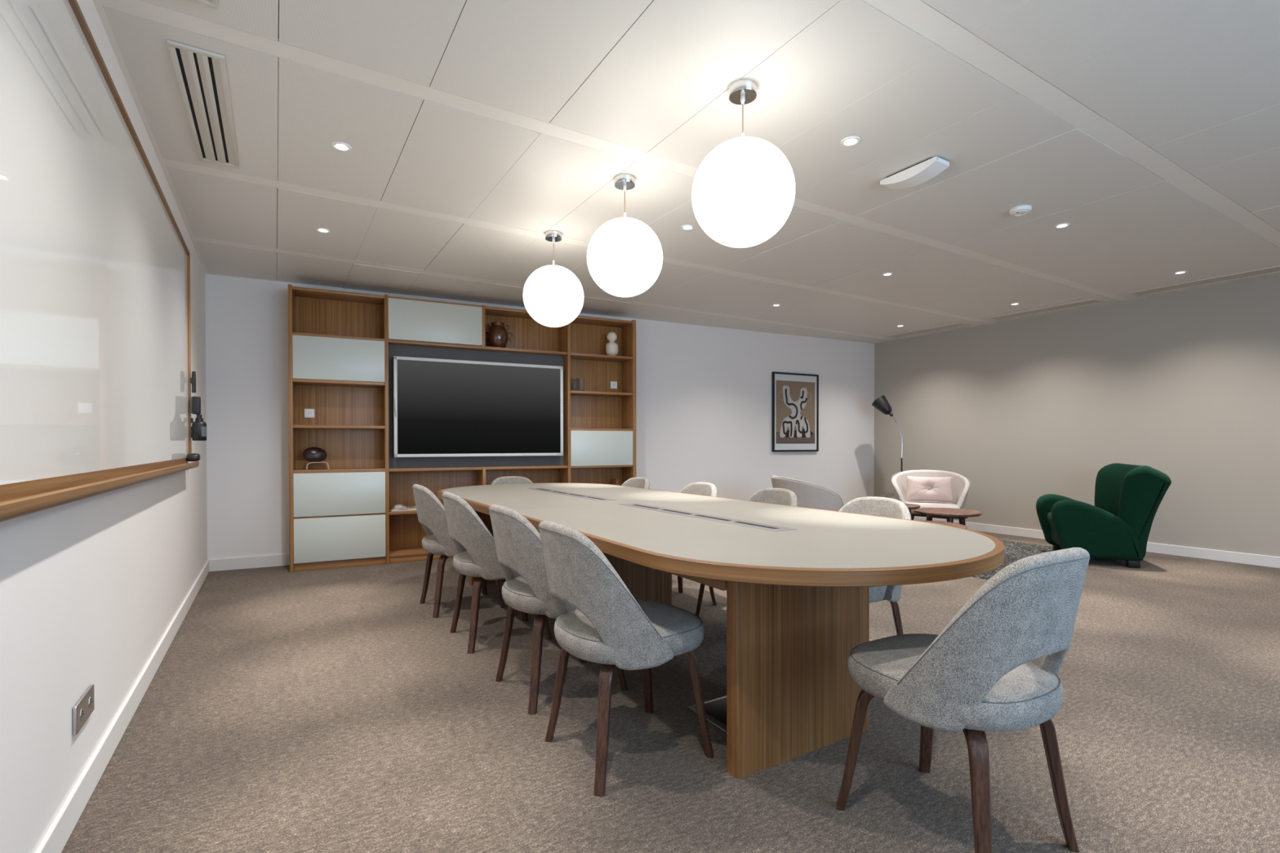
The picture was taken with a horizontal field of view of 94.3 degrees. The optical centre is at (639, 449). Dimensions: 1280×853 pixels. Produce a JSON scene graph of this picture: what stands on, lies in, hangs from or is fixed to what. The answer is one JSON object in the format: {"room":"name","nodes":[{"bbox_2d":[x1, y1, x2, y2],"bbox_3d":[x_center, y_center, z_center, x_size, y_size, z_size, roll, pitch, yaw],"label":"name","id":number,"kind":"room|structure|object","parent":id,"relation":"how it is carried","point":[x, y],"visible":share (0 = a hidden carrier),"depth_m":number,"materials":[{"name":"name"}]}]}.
{"room":"conference room","nodes":[
{"label":"conference room","id":0,"kind":"room"},
{"bbox_2d":[0,0,207,852],"bbox_3d":[-1.560,-0.259,1.371,0.150,2.809,9.471,0,1,-32],"label":"wall","id":1,"kind":"structure","parent":0,"point":[91,587],"depth_m":1.96,"materials":[{"name":"white paint"}]},
{"bbox_2d":[71,684,94,735],"bbox_3d":[-1.787,0.834,1.910,0.014,0.088,0.205,0,1,-32],"label":"wall socket","id":2,"kind":"object","parent":1,"relation":"attached to","point":[82,709],"visible":1,"depth_m":1.88,"materials":[{"name":"metal"}]},
{"bbox_2d":[0,0,199,522],"bbox_3d":[-1.640,-0.612,1.716,0.078,1.521,5.892,0,1,-32],"label":"whiteboard","id":3,"kind":"object","parent":1,"relation":"attached to","point":[95,331],"visible":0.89,"depth_m":1.83,"materials":[{"name":"white glass"}]},
{"bbox_2d":[186,453,199,461],"bbox_3d":[-3.084,0.055,4.103,0.070,0.056,0.116,0,1,-32],"label":"eraser","id":4,"kind":"object","parent":3,"relation":"on","point":[190,456],"visible":1,"depth_m":4.06,"materials":[{"name":"black plastic"}]},
{"bbox_2d":[190,371,195,392],"bbox_3d":[-3.164,-0.477,4.209,0.030,0.150,0.024,0,1,-32],"label":"holder","id":5,"kind":"object","parent":3,"relation":"attached to","point":[193,380],"visible":1,"depth_m":4.20,"materials":[{"name":"black plastic"}]},
{"bbox_2d":[190,396,200,414],"bbox_3d":[-3.154,-0.312,4.216,0.055,0.124,0.070,0,1,-32],"label":"eraser","id":6,"kind":"object","parent":3,"relation":"attached to","point":[195,402],"visible":1,"depth_m":4.19,"materials":[{"name":"black plastic"}]},
{"bbox_2d":[191,414,206,440],"bbox_3d":[-3.138,-0.156,4.227,0.089,0.188,0.084,0,1,-32],"label":"spray bottle","id":7,"kind":"object","parent":3,"relation":"hanging from","point":[198,428],"visible":1,"depth_m":4.20,"materials":[{"name":"black plastic"}]},
{"bbox_2d":[35,560,208,852],"bbox_3d":[-1.514,1.092,1.468,0.014,0.105,9.271,0,1,-32],"label":"baseboard","id":8,"kind":"structure","parent":1,"relation":"attached to","point":[55,838],"depth_m":2.16,"materials":[{"name":"white paint"}]},
{"bbox_2d":[204,273,874,559],"bbox_3d":[-0.197,-0.312,7.369,8.789,2.809,0.150,0,1,-27],"label":"wall","id":9,"kind":"structure","parent":0,"point":[704,393],"depth_m":7.55,"materials":[{"name":"white paint"}]},
{"bbox_2d":[208,554,289,571],"bbox_3d":[-0.152,1.041,7.310,8.477,0.105,0.014,0,1,-27],"label":"baseboard","id":10,"kind":"structure","parent":9,"relation":"attached to","point":[215,565],"depth_m":5.55,"materials":[{"name":"white paint"}]},
{"bbox_2d":[771,371,818,451],"bbox_3d":[2.221,-0.526,8.477,0.832,1.116,0.037,0,1,-27],"label":"framed print","id":11,"kind":"object","parent":9,"relation":"attached to","point":[794,396],"visible":1,"depth_m":8.46},
{"bbox_2d":[61,531,1279,852],"bbox_3d":[2.080,1.181,3.672,8.845,0.120,9.671,0,1,-32],"label":"floor","id":12,"kind":"structure","parent":0,"point":[323,710],"depth_m":2.29,"materials":[{"name":"brown carpet"}]},
{"bbox_2d":[412,484,505,617],"bbox_3d":[-1.306,0.680,4.249,0.601,0.881,0.588,0,1,-32],"label":"chair","id":13,"kind":"object","parent":12,"relation":"on","point":[431,513],"visible":0.78,"depth_m":4.00,"materials":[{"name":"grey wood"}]},
{"bbox_2d":[288,284,635,572],"bbox_3d":[-1.693,-0.197,6.315,3.496,2.600,0.389,0,1,-27],"label":"shelving unit","id":14,"kind":"object","parent":12,"relation":"on","point":[343,346],"visible":0.63,"depth_m":5.89,"materials":[{"name":"brown wood"}]},
{"bbox_2d":[304,408,314,417],"bbox_3d":[-3.166,-0.345,5.690,0.085,0.085,0.014,0,1,-27],"label":"wall socket","id":15,"kind":"object","parent":14,"relation":"attached to","point":[308,413],"visible":1,"depth_m":5.68,"materials":[{"name":"white plastic"}]},
{"bbox_2d":[302,447,328,469],"bbox_3d":[-3.040,0.083,5.573,0.214,0.210,0.081,0,1,-32],"label":"ornament","id":16,"kind":"object","parent":14,"relation":"on","point":[313,455],"visible":0.99,"depth_m":5.57,"materials":[{"name":"brown ceramic"}]},
{"bbox_2d":[390,506,416,511],"bbox_3d":[-2.294,0.574,5.941,0.391,0.062,0.211,0,1,-27],"label":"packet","id":17,"kind":"object","parent":14,"relation":"on","point":[402,508],"visible":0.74,"depth_m":5.86,"materials":[{"name":"white paper"}]},
{"bbox_2d":[393,355,563,457],"bbox_3d":[-1.641,-0.417,6.195,1.723,0.982,0.147,0,1,-27],"label":"wall screen","id":18,"kind":"object","parent":14,"relation":"attached to","point":[442,407],"visible":1,"depth_m":6.11,"materials":[{"name":"black glass"}]},
{"bbox_2d":[485,321,513,347],"bbox_3d":[-1.524,-1.211,6.363,0.279,0.282,0.222,0,1,17],"label":"vase","id":19,"kind":"object","parent":14,"relation":"on","point":[497,335],"visible":0.79,"depth_m":6.29,"materials":[{"name":"brown ceramic"}]},
{"bbox_2d":[605,331,617,355],"bbox_3d":[-0.327,-1.220,6.914,0.147,0.288,0.147,0,1,-32],"label":"vase","id":20,"kind":"object","parent":14,"relation":"on","point":[611,348],"visible":0.88,"depth_m":6.86,"materials":[{"name":"beige ceramic"}]},
{"bbox_2d":[610,381,617,388],"bbox_3d":[-0.314,-0.770,7.118,0.085,0.085,0.014,0,1,-27],"label":"wall socket","id":21,"kind":"object","parent":14,"relation":"attached to","point":[613,384],"visible":1,"depth_m":7.11,"materials":[{"name":"white plastic"}]},
{"bbox_2d":[614,478,620,485],"bbox_3d":[-0.268,0.469,6.968,0.200,0.250,0.200,0,1,-32],"label":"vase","id":22,"kind":"object","parent":14,"relation":"on","point":[616,480],"visible":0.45,"depth_m":6.94,"materials":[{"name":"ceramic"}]},
{"bbox_2d":[442,491,551,653],"bbox_3d":[-0.873,0.685,3.570,0.601,0.881,0.588,0,1,-30],"label":"chair","id":23,"kind":"object","parent":12,"relation":"on","point":[477,555],"visible":0.83,"depth_m":3.32,"materials":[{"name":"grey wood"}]},
{"bbox_2d":[490,475,533,484],"bbox_3d":[-1.102,0.685,5.467,0.588,0.850,0.601,0,1,-32],"label":"chair","id":24,"kind":"object","parent":12,"relation":"on","point":[509,479],"visible":0.15,"depth_m":5.68,"materials":[{"name":"grey fabric"}]},
{"bbox_2d":[488,504,627,715],"bbox_3d":[-0.409,0.691,2.833,0.601,0.881,0.588,0,1,-33],"label":"chair","id":25,"kind":"object","parent":12,"relation":"on","point":[518,546],"visible":0.76,"depth_m":2.59,"materials":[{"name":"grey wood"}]},
{"bbox_2d":[538,520,713,797],"bbox_3d":[-0.075,0.696,2.240,0.601,0.881,0.588,0,1,-32],"label":"chair","id":26,"kind":"object","parent":12,"relation":"on","point":[599,620],"visible":1,"depth_m":2.00,"materials":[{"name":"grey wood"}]},
{"bbox_2d":[621,476,649,488],"bbox_3d":[-0.219,0.680,5.114,0.601,0.863,0.588,0,1,-32],"label":"chair","id":27,"kind":"object","parent":12,"relation":"on","point":[640,482],"visible":0.17,"depth_m":5.25,"materials":[{"name":"grey fabric"}]},
{"bbox_2d":[677,482,717,605],"bbox_3d":[0.258,0.684,4.339,0.601,0.868,0.588,0,1,-32],"label":"chair","id":28,"kind":"object","parent":12,"relation":"on","point":[708,489],"visible":0.25,"depth_m":4.48,"materials":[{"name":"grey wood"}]},
{"bbox_2d":[688,696,726,732],"bbox_3d":[0.387,1.127,2.557,0.260,0.012,0.260,0,1,-32],"label":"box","id":29,"kind":"object","parent":12,"relation":"on","point":[715,709],"visible":0.34,"depth_m":2.54,"materials":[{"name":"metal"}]},
{"bbox_2d":[437,483,1004,778],"bbox_3d":[-0.104,0.729,3.707,1.554,0.789,4.340,0,1,-32],"label":"conference table","id":30,"kind":"object","parent":12,"relation":"on","point":[797,581],"visible":0.76,"depth_m":2.22,"materials":[{"name":"brown wood"}]},
{"bbox_2d":[695,488,797,617],"bbox_3d":[0.690,0.690,3.783,0.601,0.863,0.588,0,1,-32],"label":"chair","id":31,"kind":"object","parent":12,"relation":"on","point":[771,495],"visible":0.19,"depth_m":3.88,"materials":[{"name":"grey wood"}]},
{"bbox_2d":[770,475,843,511],"bbox_3d":[1.816,0.691,6.393,0.836,0.814,0.838,0,1,34],"label":"lounge chair","id":32,"kind":"object","parent":12,"relation":"on","point":[808,495],"visible":0.49,"depth_m":6.01,"materials":[{"name":"grey fabric"}]},
{"bbox_2d":[839,496,911,635],"bbox_3d":[1.071,0.694,3.067,0.601,0.868,0.588,0,1,-32],"label":"chair","id":33,"kind":"object","parent":12,"relation":"on","point":[869,505],"visible":0.23,"depth_m":3.07,"materials":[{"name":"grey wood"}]},
{"bbox_2d":[871,395,902,471],"bbox_3d":[3.590,0.153,8.472,0.521,1.850,0.260,0,1,30],"label":"floor lamp","id":34,"kind":"object","parent":12,"relation":"on","point":[881,403],"visible":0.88,"depth_m":8.41,"materials":[{"name":"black metal"}]},
{"bbox_2d":[903,502,919,519],"bbox_3d":[2.833,0.855,6.600,0.500,0.480,0.500,0,1,-37],"label":"coffee table","id":35,"kind":"object","parent":12,"relation":"on","point":[910,506],"visible":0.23,"depth_m":6.45,"materials":[{"name":"brown wood"}]},
{"bbox_2d":[891,470,970,519],"bbox_3d":[3.631,0.680,7.451,0.836,0.814,0.838,0,1,-26],"label":"lounge chair","id":36,"kind":"object","parent":12,"relation":"on","point":[961,485],"visible":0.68,"depth_m":7.48,"materials":[{"name":"beige fabric"}]},
{"bbox_2d":[906,475,953,502],"bbox_3d":[3.652,0.501,7.498,0.530,0.315,0.195,0,1,22],"label":"cushion","id":37,"kind":"object","parent":36,"relation":"on","point":[919,488],"visible":1,"depth_m":7.44,"materials":[{"name":"pink fabric"}]},
{"bbox_2d":[906,502,959,514],"bbox_3d":[3.608,0.729,7.389,0.650,0.118,0.650,0,1,22],"label":"seat cushion","id":38,"kind":"object","parent":36,"relation":"on","point":[922,504],"depth_m":7.20,"materials":[{"name":"beige fabric"}]},
{"bbox_2d":[836,547,1089,852],"bbox_3d":[0.951,0.696,1.759,0.588,0.885,0.601,0,1,-30],"label":"chair","id":39,"kind":"object","parent":12,"relation":"on","point":[995,666],"visible":1,"depth_m":1.53,"materials":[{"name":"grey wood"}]},
{"bbox_2d":[971,539,1093,579],"bbox_3d":[3.624,1.096,6.097,2.240,0.005,1.207,0,1,-32],"label":"rug","id":40,"kind":"object","parent":12,"relation":"on","point":[1014,552],"visible":0.06,"depth_m":6.30,"materials":[{"name":"grey carpet"}]},
{"bbox_2d":[920,520,967,528],"bbox_3d":[2.949,0.927,5.991,0.600,0.335,0.660,0,0,7],"label":"coffee table","id":41,"kind":"object","parent":40,"relation":"on","point":[933,522],"visible":0.19,"depth_m":6.06,"materials":[{"name":"brown wood"}]},
{"bbox_2d":[913,507,982,525],"bbox_3d":[3.431,0.888,6.638,0.680,0.400,0.680,0,1,36],"label":"coffee table","id":42,"kind":"object","parent":40,"relation":"on","point":[949,514],"visible":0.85,"depth_m":6.51,"materials":[{"name":"brown wood"}]},
{"bbox_2d":[1035,462,1171,568],"bbox_3d":[4.551,0.619,5.909,0.904,0.948,0.883,0,1,23],"label":"armchair","id":43,"kind":"object","parent":40,"relation":"on","point":[1128,498],"visible":0.96,"depth_m":5.57,"materials":[{"name":"green fabric"}]},
{"bbox_2d":[1047,511,1060,546],"bbox_3d":[4.489,0.830,5.937,0.612,0.363,0.570,0,1,23],"label":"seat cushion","id":44,"kind":"object","parent":43,"relation":"on","point":[1052,539],"depth_m":6.23,"materials":[{"name":"green fabric"}]},
{"bbox_2d":[92,0,1279,343],"bbox_3d":[2.152,-1.631,3.524,8.745,0.092,9.761,0,1,-32],"label":"ceiling","id":45,"kind":"structure","parent":0,"point":[475,131],"depth_m":3.07,"materials":[{"name":"paint"}]},
{"bbox_2d":[167,39,239,168],"bbox_3d":[-2.022,-1.568,2.792,0.180,0.012,1.109,0,1,-32],"label":"ceiling vent","id":46,"kind":"object","parent":45,"relation":"in","point":[201,74],"visible":1,"depth_m":2.67,"materials":[{"name":"white metal"}]},
{"bbox_2d":[189,0,217,8],"bbox_3d":[-1.281,-1.559,1.583,0.180,0.012,1.109,0,1,-32],"label":"ceiling vent","id":47,"kind":"object","parent":45,"relation":"in","point":[211,3],"visible":1,"depth_m":2.07,"materials":[{"name":"white metal"}]},
{"bbox_2d":[315,227,330,232],"bbox_3d":[-2.293,-1.585,4.297,0.096,0.006,0.096,0,1,-32],"label":"recessed light","id":48,"kind":"object","parent":45,"relation":"in","point":[322,229],"visible":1,"depth_m":4.29,"materials":[{"name":"white"}]},
{"bbox_2d":[331,142,351,151],"bbox_3d":[-1.553,-1.575,3.090,0.096,0.006,0.096,0,1,-32],"label":"recessed light","id":49,"kind":"object","parent":45,"relation":"in","point":[340,144],"visible":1,"depth_m":3.09,"materials":[{"name":"white"}]},
{"bbox_2d":[523,230,583,327],"bbox_3d":[-0.636,-1.247,4.377,0.444,0.686,0.444,0,1,-32],"label":"pendant lamp","id":50,"kind":"object","parent":45,"relation":"hanging from","point":[553,295],"visible":1,"depth_m":4.22,"materials":[{"name":"white glass"}]},
{"bbox_2d":[586,173,662,297],"bbox_3d":[-0.089,-1.240,3.474,0.444,0.686,0.444,0,1,-32],"label":"pendant lamp","id":51,"kind":"object","parent":45,"relation":"hanging from","point":[624,255],"visible":1,"depth_m":3.32,"materials":[{"name":"white glass"}]},
{"bbox_2d":[680,224,693,230],"bbox_3d":[0.340,-1.588,4.250,0.096,0.006,0.096,0,1,-32],"label":"recessed light","id":52,"kind":"object","parent":45,"relation":"in","point":[687,227],"visible":1,"depth_m":4.25,"materials":[{"name":"white"}]},
{"bbox_2d":[691,78,795,248],"bbox_3d":[0.448,-1.234,2.588,0.444,0.686,0.444,0,1,-32],"label":"pendant lamp","id":53,"kind":"object","parent":45,"relation":"hanging from","point":[743,193],"visible":1,"depth_m":2.44,"materials":[{"name":"white glass"}]},
{"bbox_2d":[840,136,860,146],"bbox_3d":[1.079,-1.578,3.045,0.096,0.006,0.096,0,1,-32],"label":"recessed light","id":54,"kind":"object","parent":45,"relation":"in","point":[850,140],"visible":1,"depth_m":3.04,"materials":[{"name":"white"}]},
{"bbox_2d":[881,272,893,275],"bbox_3d":[2.262,-1.600,5.429,0.096,0.006,0.096,0,1,-32],"label":"recessed light","id":55,"kind":"object","parent":45,"relation":"in","point":[886,273],"visible":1,"depth_m":5.42,"materials":[{"name":"white"}]},
{"bbox_2d":[880,155,949,189],"bbox_3d":[1.549,-1.551,3.363,0.123,0.068,0.346,0,1,-31],"label":"ceiling box","id":56,"kind":"object","parent":45,"relation":"attached to","point":[921,172],"visible":1,"depth_m":3.32,"materials":[{"name":"white plastic"}]},
{"bbox_2d":[884,322,971,337],"bbox_3d":[3.925,-1.624,8.142,0.265,0.008,1.100,0,1,-32],"label":"air slot","id":57,"kind":"object","parent":45,"relation":"attached to","point":[959,324],"visible":1,"depth_m":8.10,"materials":[{"name":"beige paint"}]},
{"bbox_2d":[1008,204,1031,216],"bbox_3d":[2.516,-1.575,3.928,0.126,0.032,0.126,0,1,-32],"label":"smoke detector","id":58,"kind":"object","parent":45,"relation":"attached to","point":[1019,211],"visible":1,"depth_m":3.90,"materials":[{"name":"white plastic"}]},
{"bbox_2d":[988,298,1106,320],"bbox_3d":[4.688,-1.615,6.897,0.265,0.008,1.120,0,1,-32],"label":"air slot","id":59,"kind":"object","parent":45,"relation":"attached to","point":[1093,301],"visible":1,"depth_m":6.83,"materials":[{"name":"beige paint"}]},
{"bbox_2d":[1053,222,1070,228],"bbox_3d":[3.001,-1.591,4.223,0.096,0.006,0.096,0,1,-32],"label":"recessed light","id":60,"kind":"object","parent":45,"relation":"in","point":[1064,224],"visible":1,"depth_m":4.22,"materials":[{"name":"white"}]},
{"bbox_2d":[1173,271,1186,274],"bbox_3d":[4.898,-1.603,5.386,0.096,0.006,0.096,0,1,-32],"label":"recessed light","id":61,"kind":"object","parent":45,"relation":"in","point":[1179,272],"visible":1,"depth_m":5.38,"materials":[{"name":"white"}]},
{"bbox_2d":[1128,265,1279,296],"bbox_3d":[5.420,-1.606,5.704,0.265,0.008,1.100,0,1,-32],"label":"air slot","id":62,"kind":"object","parent":45,"relation":"attached to","point":[1274,269],"visible":1,"depth_m":5.67,"materials":[{"name":"beige paint"}]},
{"bbox_2d":[874,275,1279,556],"bbox_3d":[5.955,-0.304,5.557,0.150,2.809,8.753,0,1,-32],"label":"wall","id":63,"kind":"structure","parent":0,"point":[1184,386],"depth_m":6.61,"materials":[{"name":"grey paint"}]},
{"bbox_2d":[913,515,1279,568],"bbox_3d":[5.861,1.048,5.568,0.014,0.105,8.553,0,1,-32],"label":"baseboard","id":64,"kind":"structure","parent":63,"relation":"attached to","point":[1175,550],"depth_m":6.08,"materials":[{"name":"white paint"}]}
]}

